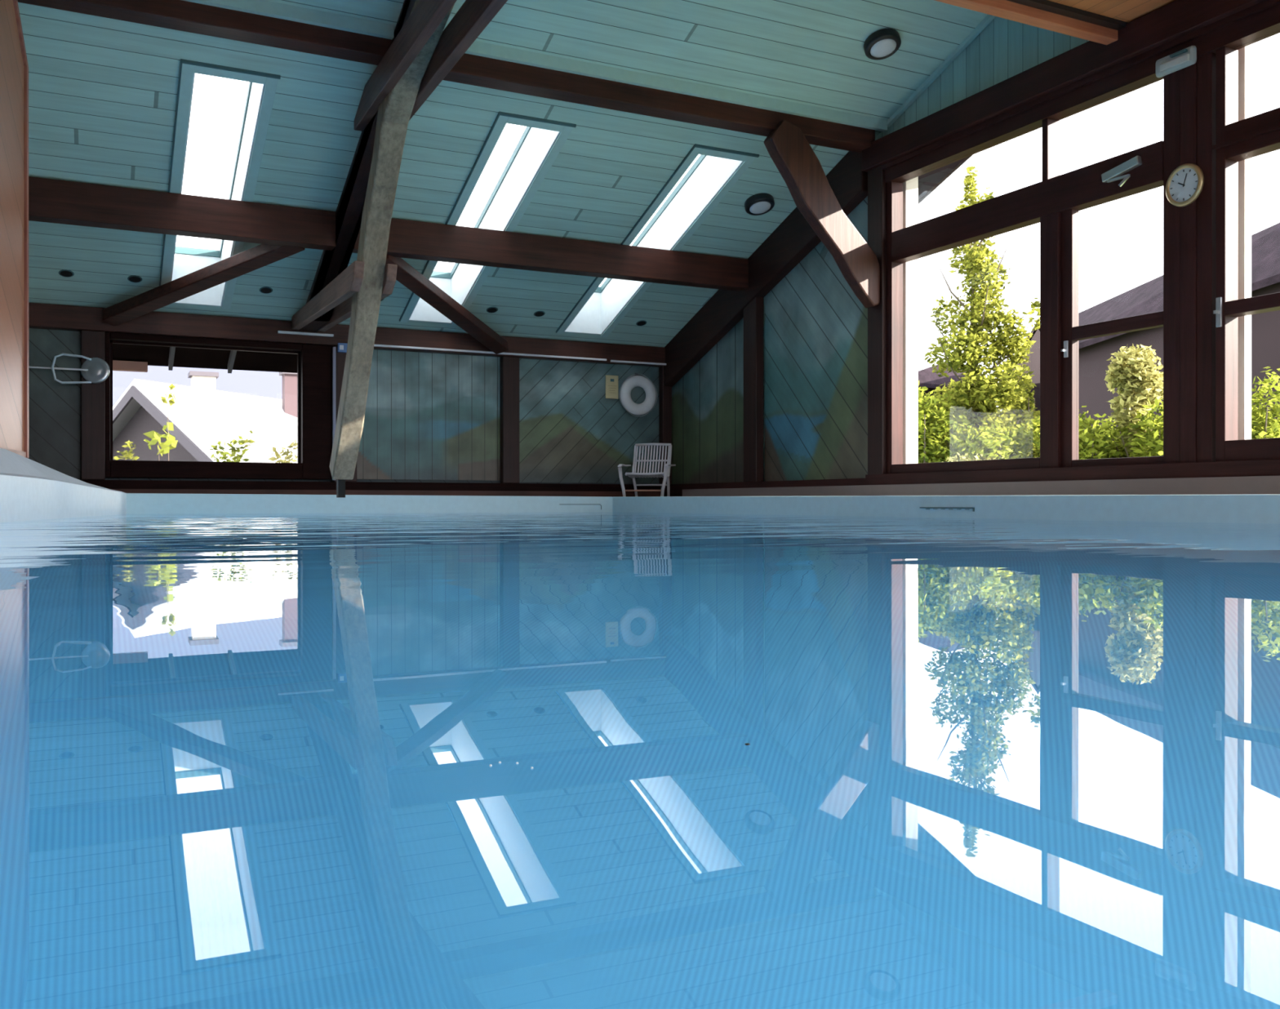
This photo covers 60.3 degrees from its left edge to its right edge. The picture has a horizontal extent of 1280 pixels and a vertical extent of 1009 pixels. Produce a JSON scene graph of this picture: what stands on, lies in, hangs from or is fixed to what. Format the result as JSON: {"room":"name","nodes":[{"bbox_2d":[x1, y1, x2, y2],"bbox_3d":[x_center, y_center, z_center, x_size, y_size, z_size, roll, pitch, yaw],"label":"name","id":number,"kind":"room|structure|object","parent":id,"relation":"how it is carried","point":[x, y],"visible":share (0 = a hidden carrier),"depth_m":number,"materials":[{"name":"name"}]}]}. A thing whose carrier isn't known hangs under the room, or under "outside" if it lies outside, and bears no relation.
{"room":"indoor swimming pool","nodes":[
{"label":"indoor swimming pool","id":0,"kind":"room"},
{"bbox_2d":[0,0,24,451],"bbox_3d":[-2.854,-2.193,2.070,0.060,3.580,13.940,0,0,-17],"label":"wall","id":1,"kind":"structure","parent":0,"point":[11,64],"depth_m":8.36,"materials":[{"name":"wood"}]},
{"bbox_2d":[13,0,28,457],"bbox_3d":[-4.851,-2.192,8.518,0.100,3.640,0.560,0,0,-17],"label":"trim","id":2,"kind":"structure","parent":1,"relation":"attached to","point":[15,2],"depth_m":8.74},
{"bbox_2d":[935,0,1117,44],"bbox_3d":[-0.029,-4.081,7.297,9.020,0.380,0.120,0,0,-26],"label":"beam","id":3,"kind":"structure","parent":1,"relation":"on","point":[1005,9],"depth_m":8.88,"materials":[{"name":"orange wood"}]},
{"bbox_2d":[1007,0,1128,30],"bbox_3d":[0.015,-4.120,7.208,9.020,0.300,0.080,0,0,-26],"label":"trim","id":4,"kind":"structure","parent":1,"relation":"attached to","point":[1045,5],"depth_m":8.92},
{"bbox_2d":[28,352,109,383],"bbox_3d":[-6.969,-1.614,13.027,1.251,0.368,0.108,0,0,-26],"label":"wall lamp","id":5,"kind":"object","parent":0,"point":[93,370],"visible":1,"depth_m":13.20,"materials":[{"name":"metal"}]},
{"bbox_2d":[112,360,147,372],"bbox_3d":[-6.819,-1.841,14.653,0.480,0.120,0.160,0,0,-26],"label":"gutter","id":6,"kind":"object","parent":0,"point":[123,366],"visible":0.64,"depth_m":14.60,"materials":[{"name":"wood"}]},
{"bbox_2d":[112,365,282,406],"bbox_3d":[-14.072,-3.215,37.994,0.400,9.000,10.404,0,0,40],"label":"sky","id":7,"kind":"structure","parent":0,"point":[255,383],"depth_m":37.45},
{"bbox_2d":[104,339,664,496],"bbox_3d":[-3.696,-1.182,14.982,9.450,2.600,0.140,0,0,-26],"label":"wall","id":8,"kind":"structure","parent":0,"point":[106,478],"depth_m":14.99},
{"bbox_2d":[27,328,81,479],"bbox_3d":[-7.285,-1.224,13.113,1.120,1.850,0.020,0,0,-26],"label":"mural panel","id":9,"kind":"object","parent":8,"relation":"attached to","point":[54,406],"visible":0.53,"depth_m":13.23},
{"bbox_2d":[80,329,105,479],"bbox_3d":[-6.626,-1.199,13.338,0.260,1.800,0.150,0,0,-26],"label":"timber post","id":10,"kind":"object","parent":8,"relation":"attached to","point":[92,342],"visible":1,"depth_m":13.27,"materials":[{"name":"brown wood"}]},
{"bbox_2d":[168,346,175,370],"bbox_3d":[-6.132,-2.021,14.435,0.050,0.433,0.921,0,0,-26],"label":"rafter tail","id":11,"kind":"object","parent":8,"relation":"attached to","point":[171,354],"visible":0.57,"depth_m":14.54,"materials":[{"name":"grey wood"}]},
{"bbox_2d":[112,343,297,373],"bbox_3d":[-3.650,-2.378,15.733,10.600,1.003,1.050,0,0,-26],"label":"trim","id":12,"kind":"structure","parent":8,"relation":"attached to","point":[153,355],"depth_m":14.92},
{"bbox_2d":[105,331,332,479],"bbox_3d":[-5.342,-1.215,14.079,2.700,1.770,0.300,0,0,-26],"label":"window","id":13,"kind":"structure","parent":8,"relation":"in","point":[314,362],"depth_m":14.24,"materials":[{"name":"brown wood"}]},
{"bbox_2d":[227,350,236,373],"bbox_3d":[-5.459,-2.021,14.767,0.050,0.433,0.921,0,0,-26],"label":"rafter tail","id":14,"kind":"object","parent":8,"relation":"attached to","point":[233,353],"visible":0.57,"depth_m":14.86,"materials":[{"name":"grey wood"}]},
{"bbox_2d":[332,345,356,481],"bbox_3d":[-3.937,-1.201,14.667,0.300,1.800,0.150,0,0,-26],"label":"timber post","id":15,"kind":"object","parent":8,"relation":"attached to","point":[340,357],"visible":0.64,"depth_m":14.56,"materials":[{"name":"brown wood"}]},
{"bbox_2d":[332,346,336,479],"bbox_3d":[-4.038,-1.201,14.534,0.040,1.760,0.040,0,0,-26],"label":"cable trunking","id":16,"kind":"object","parent":15,"relation":"attached to","point":[334,412],"visible":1,"depth_m":14.52,"materials":[{"name":"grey plastic"}]},
{"bbox_2d":[80,480,660,491],"bbox_3d":[-3.746,-0.191,14.802,9.000,0.220,0.100,0,0,-26],"label":"baseboard","id":17,"kind":"structure","parent":8,"relation":"attached to","point":[109,484],"depth_m":14.71,"materials":[{"name":"brown wood"}]},
{"bbox_2d":[110,488,661,497],"bbox_3d":[-3.702,-0.136,14.713,9.000,0.110,0.100,0,0,-26],"label":"trim","id":18,"kind":"structure","parent":8,"relation":"attached to","point":[500,493],"depth_m":14.90,"materials":[{"name":"brown wood"}]},
{"bbox_2d":[356,349,499,480],"bbox_3d":[-2.924,-1.242,15.269,2.050,1.800,0.020,0,0,-26],"label":"mural panel","id":19,"kind":"object","parent":8,"relation":"attached to","point":[428,415],"visible":0.86,"depth_m":15.27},
{"bbox_2d":[500,355,519,483],"bbox_3d":[-1.857,-1.203,15.707,0.250,1.800,0.130,0,0,-26],"label":"timber post","id":20,"kind":"object","parent":8,"relation":"attached to","point":[509,366],"visible":1,"depth_m":15.65,"materials":[{"name":"brown wood"}]},
{"bbox_2d":[519,358,659,483],"bbox_3d":[-0.678,-1.224,16.378,2.460,1.800,0.020,0,0,-26],"label":"mural panel","id":21,"kind":"object","parent":8,"relation":"attached to","point":[570,432],"visible":0.94,"depth_m":16.25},
{"bbox_2d":[605,374,617,399],"bbox_3d":[-0.419,-1.759,16.475,0.210,0.350,0.021,0,0,-26],"label":"notice board","id":22,"kind":"object","parent":21,"relation":"attached to","point":[611,381],"visible":1,"depth_m":16.47,"materials":[{"name":"yellow paint"}]},
{"bbox_2d":[618,373,657,416],"bbox_3d":[-0.031,-1.655,16.615,0.646,0.658,0.129,0,0,-26],"label":"life ring","id":23,"kind":"object","parent":21,"relation":"attached to","point":[636,380],"visible":1,"depth_m":16.56,"materials":[{"name":"white paint"}]},
{"bbox_2d":[658,365,671,484],"bbox_3d":[0.389,-1.204,16.816,0.160,1.800,0.130,0,0,-26],"label":"timber post","id":24,"kind":"object","parent":8,"relation":"attached to","point":[664,393],"visible":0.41,"depth_m":16.77,"materials":[{"name":"brown wood"}]},
{"bbox_2d":[17,0,988,346],"bbox_3d":[-1.317,-4.569,10.162,9.450,4.635,11.000,0,0,-26],"label":"ceiling","id":25,"kind":"structure","parent":0,"point":[103,91],"depth_m":11.14,"materials":[{"name":"wood"}]},
{"bbox_2d":[28,176,336,250],"bbox_3d":[-5.070,-3.049,11.478,3.685,0.385,0.240,0,0,-26],"label":"purlin","id":26,"kind":"object","parent":25,"relation":"attached to","point":[50,200],"visible":1,"depth_m":11.48,"materials":[{"name":"brown wood"}]},
{"bbox_2d":[102,244,304,325],"bbox_3d":[-5.093,-2.588,12.739,2.871,0.855,0.223,0,0,22],"label":"brace","id":27,"kind":"object","parent":26,"relation":"attached to","point":[260,255],"visible":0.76,"depth_m":12.68,"materials":[{"name":"brown wood"}]},
{"bbox_2d":[28,302,349,346],"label":"wall plate","id":28,"kind":"object","parent":25,"relation":"attached to","point":[60,317],"depth_m":13.70,"materials":[{"name":"brown wood"}]},
{"bbox_2d":[277,330,333,337],"bbox_3d":[-4.346,-2.221,14.319,0.700,0.030,0.050,0,0,-26],"label":"conduit","id":29,"kind":"object","parent":28,"relation":"attached to","point":[278,331],"visible":1,"depth_m":14.29,"materials":[{"name":"metal"}]},
{"bbox_2d":[291,260,364,329],"bbox_3d":[-3.614,-2.288,12.557,0.100,0.300,3.876,0,0,-26],"label":"tie","id":30,"kind":"object","parent":28,"relation":"attached to","point":[348,282],"visible":1,"depth_m":11.84,"materials":[{"name":"brown wood"}]},
{"bbox_2d":[318,263,397,331],"bbox_3d":[-3.323,-2.288,12.701,0.100,0.300,3.876,0,0,-26],"label":"tie","id":31,"kind":"object","parent":28,"relation":"attached to","point":[342,312],"visible":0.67,"depth_m":12.57,"materials":[{"name":"brown wood"}]},
{"bbox_2d":[17,0,393,65],"bbox_3d":[-3.900,-4.093,9.110,3.685,0.219,0.240,0,0,-26],"label":"purlin","id":32,"kind":"object","parent":25,"relation":"attached to","point":[177,15],"visible":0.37,"depth_m":9.27,"materials":[{"name":"brown wood"}]},
{"bbox_2d":[159,58,280,309],"bbox_3d":[-4.594,-3.514,11.773,0.850,2.148,4.092,0,0,-26],"label":"skylight","id":33,"kind":"object","parent":25,"relation":"attached to","point":[177,262],"visible":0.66,"depth_m":11.26,"materials":[{"name":"paint"}]},
{"bbox_2d":[300,0,415,332],"bbox_3d":[-2.553,-3.796,10.768,0.200,3.102,8.178,0,0,-26],"label":"rafter","id":34,"kind":"object","parent":25,"relation":"attached to","point":[348,213],"visible":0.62,"depth_m":11.96,"materials":[{"name":"brown wood"}]},
{"bbox_2d":[354,0,457,131],"bbox_3d":[-1.877,-3.833,9.050,0.090,0.280,4.100,0,0,-26],"label":"ceiling beam","id":35,"kind":"structure","parent":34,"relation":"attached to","point":[427,15],"depth_m":9.26,"materials":[{"name":"brown wood"}]},
{"bbox_2d":[408,0,507,120],"bbox_3d":[-1.525,-3.833,9.085,0.100,0.280,3.850,0,0,-26],"label":"ceiling beam","id":36,"kind":"structure","parent":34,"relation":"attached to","point":[473,16],"depth_m":8.96,"materials":[{"name":"brown wood"}]},
{"bbox_2d":[399,111,576,326],"bbox_3d":[-1.945,-3.515,13.082,0.840,2.148,4.092,0,0,-26],"label":"skylight","id":37,"kind":"object","parent":25,"relation":"attached to","point":[540,135],"visible":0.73,"depth_m":12.70,"materials":[{"name":"paint"}]},
{"bbox_2d":[373,327,665,366],"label":"wall plate","id":38,"kind":"object","parent":25,"relation":"attached to","point":[384,335],"depth_m":15.72,"materials":[{"name":"brown wood"}]},
{"bbox_2d":[373,344,606,360],"bbox_3d":[-2.087,-2.131,15.449,3.550,0.027,0.035,0,0,-26],"label":"conduit","id":39,"kind":"object","parent":38,"relation":"attached to","point":[376,345],"visible":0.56,"depth_m":15.39,"materials":[{"name":"metal"}]},
{"bbox_2d":[610,360,666,365],"bbox_3d":[0.042,-2.122,16.501,1.060,0.027,0.035,0,0,-26],"label":"conduit","id":40,"kind":"object","parent":38,"relation":"attached to","point":[612,361],"visible":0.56,"depth_m":16.45,"materials":[{"name":"metal"}]},
{"bbox_2d":[350,217,748,291],"bbox_3d":[-0.928,-3.052,13.525,5.155,0.385,0.240,0,0,-26],"label":"purlin","id":41,"kind":"object","parent":25,"relation":"attached to","point":[411,239],"visible":0.8,"depth_m":13.39,"materials":[{"name":"brown wood"}]},
{"bbox_2d":[385,253,508,354],"bbox_3d":[-2.457,-2.530,14.041,0.225,0.839,3.090,0,0,20],"label":"brace","id":42,"kind":"object","parent":41,"relation":"attached to","point":[409,277],"visible":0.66,"depth_m":13.92,"materials":[{"name":"brown wood"}]},
{"bbox_2d":[555,143,759,337],"bbox_3d":[0.068,-3.517,14.077,0.830,2.148,4.092,0,0,-26],"label":"skylight","id":43,"kind":"object","parent":25,"relation":"attached to","point":[597,308],"visible":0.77,"depth_m":13.86,"materials":[{"name":"paint"}]},
{"bbox_2d":[442,53,875,152],"bbox_3d":[0.242,-4.080,11.157,5.155,0.249,0.240,0,0,-26],"label":"purlin","id":44,"kind":"object","parent":25,"relation":"attached to","point":[470,69],"visible":0.56,"depth_m":10.96,"materials":[{"name":"brown wood"}]},
{"bbox_2d":[744,192,774,215],"bbox_3d":[1.446,-3.635,13.320,0.360,0.207,0.360,0,0,-26],"label":"ceiling lamp","id":45,"kind":"object","parent":25,"relation":"attached to","point":[761,203],"visible":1,"depth_m":13.23,"materials":[{"name":"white glass"}]},
{"bbox_2d":[749,201,770,213],"bbox_3d":[1.450,-3.602,13.312,0.270,0.122,0.260,0,0,-26],"label":"diffuser","id":46,"kind":"object","parent":45,"relation":"attached to","point":[755,207],"depth_m":13.28,"materials":[{"name":"white glass"}]},
{"bbox_2d":[663,151,867,386],"bbox_3d":[1.474,-2.947,14.651,0.150,2.389,4.930,0,0,-26],"label":"rafter","id":47,"kind":"object","parent":25,"relation":"attached to","point":[794,238],"visible":0.66,"depth_m":14.30,"materials":[{"name":"brown wood"}]},
{"bbox_2d":[863,28,901,59],"bbox_3d":[2.405,-4.569,10.926,0.360,0.207,0.360,0,0,-26],"label":"ceiling lamp","id":48,"kind":"object","parent":25,"relation":"attached to","point":[882,43],"visible":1,"depth_m":10.85,"materials":[{"name":"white glass"}]},
{"bbox_2d":[870,39,896,57],"bbox_3d":[2.409,-4.536,10.918,0.270,0.122,0.260,0,0,-26],"label":"diffuser","id":49,"kind":"object","parent":48,"relation":"attached to","point":[878,47],"depth_m":10.88,"materials":[{"name":"white glass"}]},
{"bbox_2d":[763,16,1088,481],"bbox_3d":[4.699,-3.122,8.509,0.130,6.500,19.300,0,0,-26],"label":"wall","id":50,"kind":"structure","parent":0,"point":[1006,48],"depth_m":10.91,"materials":[{"name":"wood"}]},
{"bbox_2d":[182,0,887,131],"bbox_3d":[-1.379,-4.202,10.188,9.160,0.115,0.060,0,0,-26],"label":"ceiling beam","id":51,"kind":"structure","parent":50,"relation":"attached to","point":[264,7],"depth_m":10.52,"materials":[{"name":"teal paint"}]},
{"bbox_2d":[671,317,743,484],"bbox_3d":[0.997,-1.483,15.822,0.020,2.360,2.310,0,0,-26],"label":"mural panel","id":52,"kind":"object","parent":50,"relation":"attached to","point":[708,400],"visible":0.91,"depth_m":15.75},
{"bbox_2d":[743,296,763,481],"bbox_3d":[1.503,-1.541,14.606,0.120,2.480,0.320,0,0,-26],"label":"timber post","id":53,"kind":"object","parent":50,"relation":"attached to","point":[753,311],"visible":0.82,"depth_m":14.48,"materials":[{"name":"brown wood"}]},
{"bbox_2d":[664,478,865,496],"bbox_3d":[1.534,-0.191,14.590,0.120,0.220,5.000,0,0,-26],"label":"baseboard","id":54,"kind":"structure","parent":50,"relation":"attached to","point":[676,490],"depth_m":14.24,"materials":[{"name":"brown wood"}]},
{"bbox_2d":[764,195,867,481],"bbox_3d":[2.171,-1.990,13.446,0.020,3.380,2.350,0,0,-26],"label":"mural panel","id":55,"kind":"object","parent":50,"relation":"attached to","point":[816,326],"visible":0.8,"depth_m":13.45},
{"bbox_2d":[867,164,886,474],"bbox_3d":[2.673,-2.148,12.238,0.160,3.660,0.260,0,0,-26],"label":"timber post","id":56,"kind":"object","parent":50,"relation":"attached to","point":[877,186],"visible":0.51,"depth_m":12.15,"materials":[{"name":"brown wood"}]},
{"bbox_2d":[764,119,879,307],"bbox_3d":[2.018,-3.118,11.908,1.515,1.868,0.170,0,0,-26],"label":"brace","id":57,"kind":"object","parent":56,"relation":"attached to","point":[788,147],"visible":0.98,"depth_m":11.80,"materials":[{"name":"red wood"}]},
{"bbox_2d":[902,176,918,463],"bbox_3d":[2.967,-1.978,12.242,0.170,3.800,0.175,0,0,-26],"label":"post","id":58,"kind":"object","parent":50,"relation":"attached to","point":[910,188],"visible":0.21,"depth_m":12.16,"materials":[{"name":"paint"}]},
{"bbox_2d":[887,14,995,127],"bbox_3d":[3.956,-5.210,9.784,0.050,2.039,5.450,0,0,-26],"label":"trim","id":59,"kind":"structure","parent":50,"relation":"attached to","point":[988,18],"depth_m":11.43,"materials":[{"name":"teal paint"}]},
{"bbox_2d":[682,475,1279,496],"bbox_3d":[4.710,-0.089,7.961,0.300,0.235,17.900,0,0,-26],"label":"trim","id":60,"kind":"structure","parent":50,"relation":"attached to","point":[1252,484],"depth_m":9.81,"materials":[{"name":"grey wood"}]},
{"bbox_2d":[886,118,1163,474],"bbox_3d":[3.557,-1.933,10.584,0.160,3.205,3.490,0,0,-26],"label":"window","id":61,"kind":"structure","parent":50,"relation":"in","point":[1043,202],"depth_m":10.18,"materials":[{"name":"brown wood"}]},
{"bbox_2d":[1101,155,1142,186],"bbox_3d":[4.043,-2.783,9.295,0.111,0.233,0.379,0,0,-26],"label":"door closer","id":62,"kind":"object","parent":61,"relation":"attached to","point":[1111,175],"depth_m":9.26,"materials":[{"name":"metal"}]},
{"bbox_2d":[862,0,1265,172],"bbox_3d":[5.643,-3.859,6.158,0.220,0.280,13.850,0,0,-26],"label":"tie beam","id":63,"kind":"structure","parent":50,"relation":"attached to","point":[1173,20],"depth_m":9.82,"materials":[{"name":"brown wood"}]},
{"bbox_2d":[865,459,1279,484],"bbox_3d":[5.663,-0.264,6.145,0.200,0.120,13.800,0,0,-26],"label":"trim","id":64,"kind":"structure","parent":50,"relation":"attached to","point":[1267,467],"depth_m":9.47,"materials":[{"name":"brown wood"}]},
{"bbox_2d":[882,0,1279,182],"bbox_3d":[5.735,-3.624,6.097,0.210,0.190,13.460,0,0,-26],"label":"wooden beam","id":65,"kind":"structure","parent":50,"relation":"attached to","point":[1260,21],"depth_m":9.67,"materials":[{"name":"brown wood"}]},
{"bbox_2d":[1061,208,1163,467],"bbox_3d":[4.067,-1.496,9.492,0.155,2.335,1.090,0,0,-26],"label":"door","id":66,"kind":"structure","parent":50,"relation":"in","point":[1071,332],"depth_m":9.88,"materials":[{"name":"brown wood"}]},
{"bbox_2d":[1238,44,1251,439],"bbox_3d":[4.722,-1.972,8.633,0.080,3.800,0.100,0,0,-26],"label":"post","id":67,"kind":"object","parent":50,"relation":"attached to","point":[1244,53],"visible":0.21,"depth_m":8.59,"materials":[{"name":"paint"}]},
{"bbox_2d":[1212,46,1279,462],"bbox_3d":[4.822,-1.929,7.952,0.225,3.205,1.390,0,0,-26],"label":"window","id":68,"kind":"structure","parent":50,"relation":"in","point":[1236,140],"depth_m":8.50,"materials":[{"name":"brown wood"}]},
{"bbox_2d":[918,155,972,204],"bbox_3d":[3.056,-4.008,12.938,0.050,5.654,11.900,0,0,-26],"label":"roof","id":69,"kind":"object","parent":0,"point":[928,182],"visible":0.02,"depth_m":12.37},
{"bbox_2d":[1048,0,1175,22],"bbox_3d":[1.660,-4.063,2.164,10.900,0.120,10.420,0,0,-26],"label":"ceiling","id":70,"kind":"structure","parent":0,"point":[1127,11],"depth_m":8.88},
{"bbox_2d":[1163,52,1216,463],"bbox_3d":[4.447,-1.930,8.829,0.200,3.205,0.435,0,0,-26],"label":"wooden post","id":71,"kind":"object","parent":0,"point":[1189,91],"visible":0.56,"depth_m":8.75,"materials":[{"name":"brown wood"}]},
{"bbox_2d":[1155,45,1196,77],"bbox_3d":[4.280,-3.548,8.814,0.090,0.150,0.360,0,0,-26],"label":"emergency light","id":72,"kind":"object","parent":71,"relation":"attached to","point":[1184,58],"visible":1,"depth_m":8.77,"materials":[{"name":"teal paint"}]},
{"bbox_2d":[1165,163,1204,206],"bbox_3d":[4.340,-2.548,8.778,0.036,0.336,0.336,0,0,-26],"label":"wall clock","id":73,"kind":"object","parent":71,"relation":"attached to","point":[1184,184],"visible":1,"depth_m":8.77,"materials":[{"name":"gold metal"}]},
{"bbox_3d":[-0.263,0.074,6.061,10.900,0.315,18.900,0,0,-26],"label":"floor","id":74,"kind":"structure","parent":0,"visible":0},
{"bbox_2d":[0,448,126,521],"bbox_3d":[-2.879,0.015,4.118,0.971,0.837,17.767,0,0,-23],"label":"pool edge","id":75,"kind":"object","parent":74,"relation":"on","point":[30,490],"visible":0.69,"depth_m":8.62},
{"bbox_2d":[125,493,612,514],"bbox_3d":[-3.142,0.032,13.919,6.100,0.325,0.160,0,0,-26],"label":"pool coping","id":76,"kind":"object","parent":74,"relation":"on","point":[136,503],"visible":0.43,"depth_m":13.60},
{"bbox_2d":[328,0,454,497],"bbox_3d":[-2.368,-2.268,10.397,0.260,4.386,4.735,0,0,-26],"label":"leaning post","id":77,"kind":"object","parent":74,"relation":"on","point":[394,112],"visible":0.92,"depth_m":10.94,"materials":[{"name":"brown wood"}]},
{"bbox_2d":[617,443,675,496],"bbox_3d":[0.120,-0.499,16.013,0.748,0.835,0.808,0,0,12],"label":"garden chair","id":78,"kind":"object","parent":74,"relation":"on","point":[665,474],"visible":0.98,"depth_m":16.25,"materials":[{"name":"white plastic"}]},
{"bbox_2d":[612,493,1279,523],"bbox_3d":[3.609,0.084,7.300,0.160,0.360,17.690,0,0,-26],"label":"pool coping","id":79,"kind":"object","parent":74,"relation":"on","point":[1251,508],"visible":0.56,"depth_m":8.76},
{"bbox_3d":[0.287,0.795,5.665,7.266,1.974,17.700,0,0,-26],"label":"basin","id":80,"kind":"object","parent":74,"relation":"in","visible":0},
{"bbox_2d":[0,511,1279,1008],"bbox_3d":[0.287,0.117,5.664,7.266,0.001,17.700,0,0,-26],"label":"pool water","id":81,"kind":"object","parent":80,"relation":"in","point":[246,759],"visible":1,"depth_m":0.53,"materials":[{"name":"liquid"}]},
{"label":"outside","id":82,"kind":"structure","parent":0,"visible":0},
{"bbox_3d":[28.451,0.395,30.794,61.700,0.200,110.000,0,0,-26],"label":"ground","id":83,"kind":"structure","parent":82,"visible":0},
{"bbox_2d":[918,380,981,462],"bbox_3d":[3.880,-0.628,14.601,1.257,2.007,1.318,0,0,24],"label":"shrub","id":84,"kind":"object","parent":83,"relation":"on","point":[928,447],"visible":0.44,"depth_m":14.26,"materials":[{"name":"green plant"}]},
{"bbox_2d":[918,363,981,449],"bbox_3d":[10.447,-2.021,35.139,1.196,4.820,8.746,0,0,37],"label":"shed","id":85,"kind":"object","parent":83,"relation":"on","point":[926,378],"visible":0.09,"depth_m":32.90,"materials":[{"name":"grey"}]},
{"bbox_2d":[942,452,1003,462],"bbox_3d":[4.024,-0.146,14.072,1.345,1.052,1.384,0,0,-26],"label":"shrub","id":86,"kind":"object","parent":83,"relation":"on","point":[962,458],"visible":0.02,"depth_m":13.74,"materials":[{"name":"green plant"}]},
{"bbox_2d":[918,165,1039,461],"bbox_3d":[4.585,-2.099,15.181,2.180,5.040,2.065,0,0,-26],"label":"tree","id":87,"kind":"object","parent":83,"relation":"on","point":[984,391],"visible":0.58,"depth_m":14.83,"materials":[{"name":"green plant"}]},
{"bbox_2d":[946,415,1039,462],"bbox_3d":[4.655,-0.403,14.225,1.419,1.559,1.145,0,0,-26],"label":"shrub","id":88,"kind":"object","parent":83,"relation":"on","point":[990,445],"visible":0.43,"depth_m":14.06,"materials":[{"name":"green plant"}]},
{"bbox_2d":[970,405,1039,457],"bbox_3d":[5.191,-0.487,14.526,1.555,1.726,1.479,0,0,-26],"label":"shrub","id":89,"kind":"object","parent":83,"relation":"on","point":[1006,423],"visible":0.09,"depth_m":14.49,"materials":[{"name":"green plant"}]},
{"bbox_2d":[1000,323,1039,445],"bbox_3d":[12.300,-2.319,33.752,2.140,5.420,9.953,0,0,21],"label":"shed","id":90,"kind":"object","parent":83,"relation":"on","point":[1034,357],"visible":0.06,"depth_m":29.97,"materials":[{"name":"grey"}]},
{"bbox_2d":[1007,359,1036,428],"bbox_3d":[5.468,-0.874,15.644,0.575,2.486,0.444,0,0,-26],"label":"shrub","id":91,"kind":"object","parent":83,"relation":"on","point":[1028,402],"visible":0.17,"depth_m":15.56,"materials":[{"name":"green plant"}]},
{"bbox_2d":[1031,405,1130,459],"bbox_3d":[5.222,-0.380,12.871,1.408,1.518,1.352,0,0,-7],"label":"shrub","id":92,"kind":"object","parent":83,"relation":"on","point":[1089,445],"visible":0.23,"depth_m":12.56,"materials":[{"name":"green plant"}]},
{"bbox_2d":[1097,397,1163,458],"bbox_3d":[5.891,-0.449,12.623,1.369,1.659,1.758,0,0,24],"label":"shrub","id":93,"kind":"object","parent":83,"relation":"on","point":[1153,439],"visible":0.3,"depth_m":12.26,"materials":[{"name":"green plant"}]},
{"bbox_2d":[1104,344,1163,457],"bbox_3d":[5.696,-0.739,12.622,0.724,2.222,0.673,0,0,-26],"label":"shrub","id":94,"kind":"object","parent":83,"relation":"on","point":[1136,379],"visible":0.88,"depth_m":12.49,"materials":[{"name":"green plant"}]},
{"bbox_2d":[1078,222,1279,454],"bbox_3d":[10.349,-2.103,22.463,2.656,5.020,16.610,0,0,3],"label":"neighboring house","id":95,"kind":"structure","parent":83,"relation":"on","point":[1145,298],"depth_m":20.68,"materials":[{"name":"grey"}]},
{"bbox_2d":[1251,366,1279,439],"bbox_3d":[6.845,-0.564,12.061,1.099,1.885,1.242,0,0,-26],"label":"shrub","id":96,"kind":"object","parent":83,"relation":"on","point":[1264,425],"visible":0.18,"depth_m":11.97,"materials":[{"name":"green plant"}]},
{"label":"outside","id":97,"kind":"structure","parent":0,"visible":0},
{"bbox_3d":[-42.271,1.401,27.187,68.300,0.200,53.800,0,0,-26],"label":"ground","id":98,"kind":"structure","parent":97,"visible":0},
{"bbox_2d":[113,440,139,460],"bbox_3d":[-7.966,0.157,17.013,0.354,2.318,0.303,0,0,8],"label":"vine","id":99,"kind":"object","parent":98,"relation":"on","point":[126,454],"visible":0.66,"depth_m":17.02,"materials":[{"name":"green plant"}]},
{"bbox_2d":[142,422,177,456],"bbox_3d":[-7.500,0.004,17.213,0.500,2.622,0.557,0,0,-26],"label":"vine","id":100,"kind":"object","parent":98,"relation":"on","point":[155,436],"visible":0.81,"depth_m":17.20,"materials":[{"name":"green plant"}]},
{"bbox_2d":[160,383,175,461],"bbox_3d":[-7.367,-0.287,17.197,0.240,3.204,0.279,0,0,-26],"label":"vine","id":101,"kind":"object","parent":98,"relation":"on","point":[171,402],"visible":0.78,"depth_m":17.20,"materials":[{"name":"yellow plant"}]},
{"bbox_2d":[112,378,297,462],"bbox_3d":[-8.899,-0.607,25.470,6.564,3.820,10.270,0,0,19],"label":"house","id":102,"kind":"structure","parent":98,"relation":"on","point":[201,418],"depth_m":22.32,"materials":[{"name":"paint"}]},
{"bbox_2d":[187,370,218,390],"bbox_3d":[-10.113,-2.622,25.495,0.620,0.850,0.620,0,0,-26],"label":"chimney","id":103,"kind":"object","parent":102,"relation":"on","point":[203,380],"visible":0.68,"depth_m":25.26,"materials":[{"name":"beige stone"}]},
{"bbox_2d":[279,372,297,417],"bbox_3d":[-8.052,-2.497,25.495,0.520,1.200,0.520,0,0,-26],"label":"chimney","id":104,"kind":"object","parent":102,"relation":"on","point":[289,380],"visible":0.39,"depth_m":25.29,"materials":[{"name":"brick"}]},
{"bbox_2d":[208,435,249,462],"bbox_3d":[-6.361,0.124,17.012,0.577,2.383,0.556,0,0,1],"label":"vine","id":105,"kind":"object","parent":98,"relation":"on","point":[237,458],"visible":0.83,"depth_m":16.99,"materials":[{"name":"green plant"}]},
{"bbox_2d":[267,438,297,462],"bbox_3d":[-5.484,0.142,16.970,0.480,2.346,0.415,0,0,-26],"label":"vine","id":106,"kind":"object","parent":98,"relation":"on","point":[292,444],"visible":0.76,"depth_m":16.96,"materials":[{"name":"green plant"}]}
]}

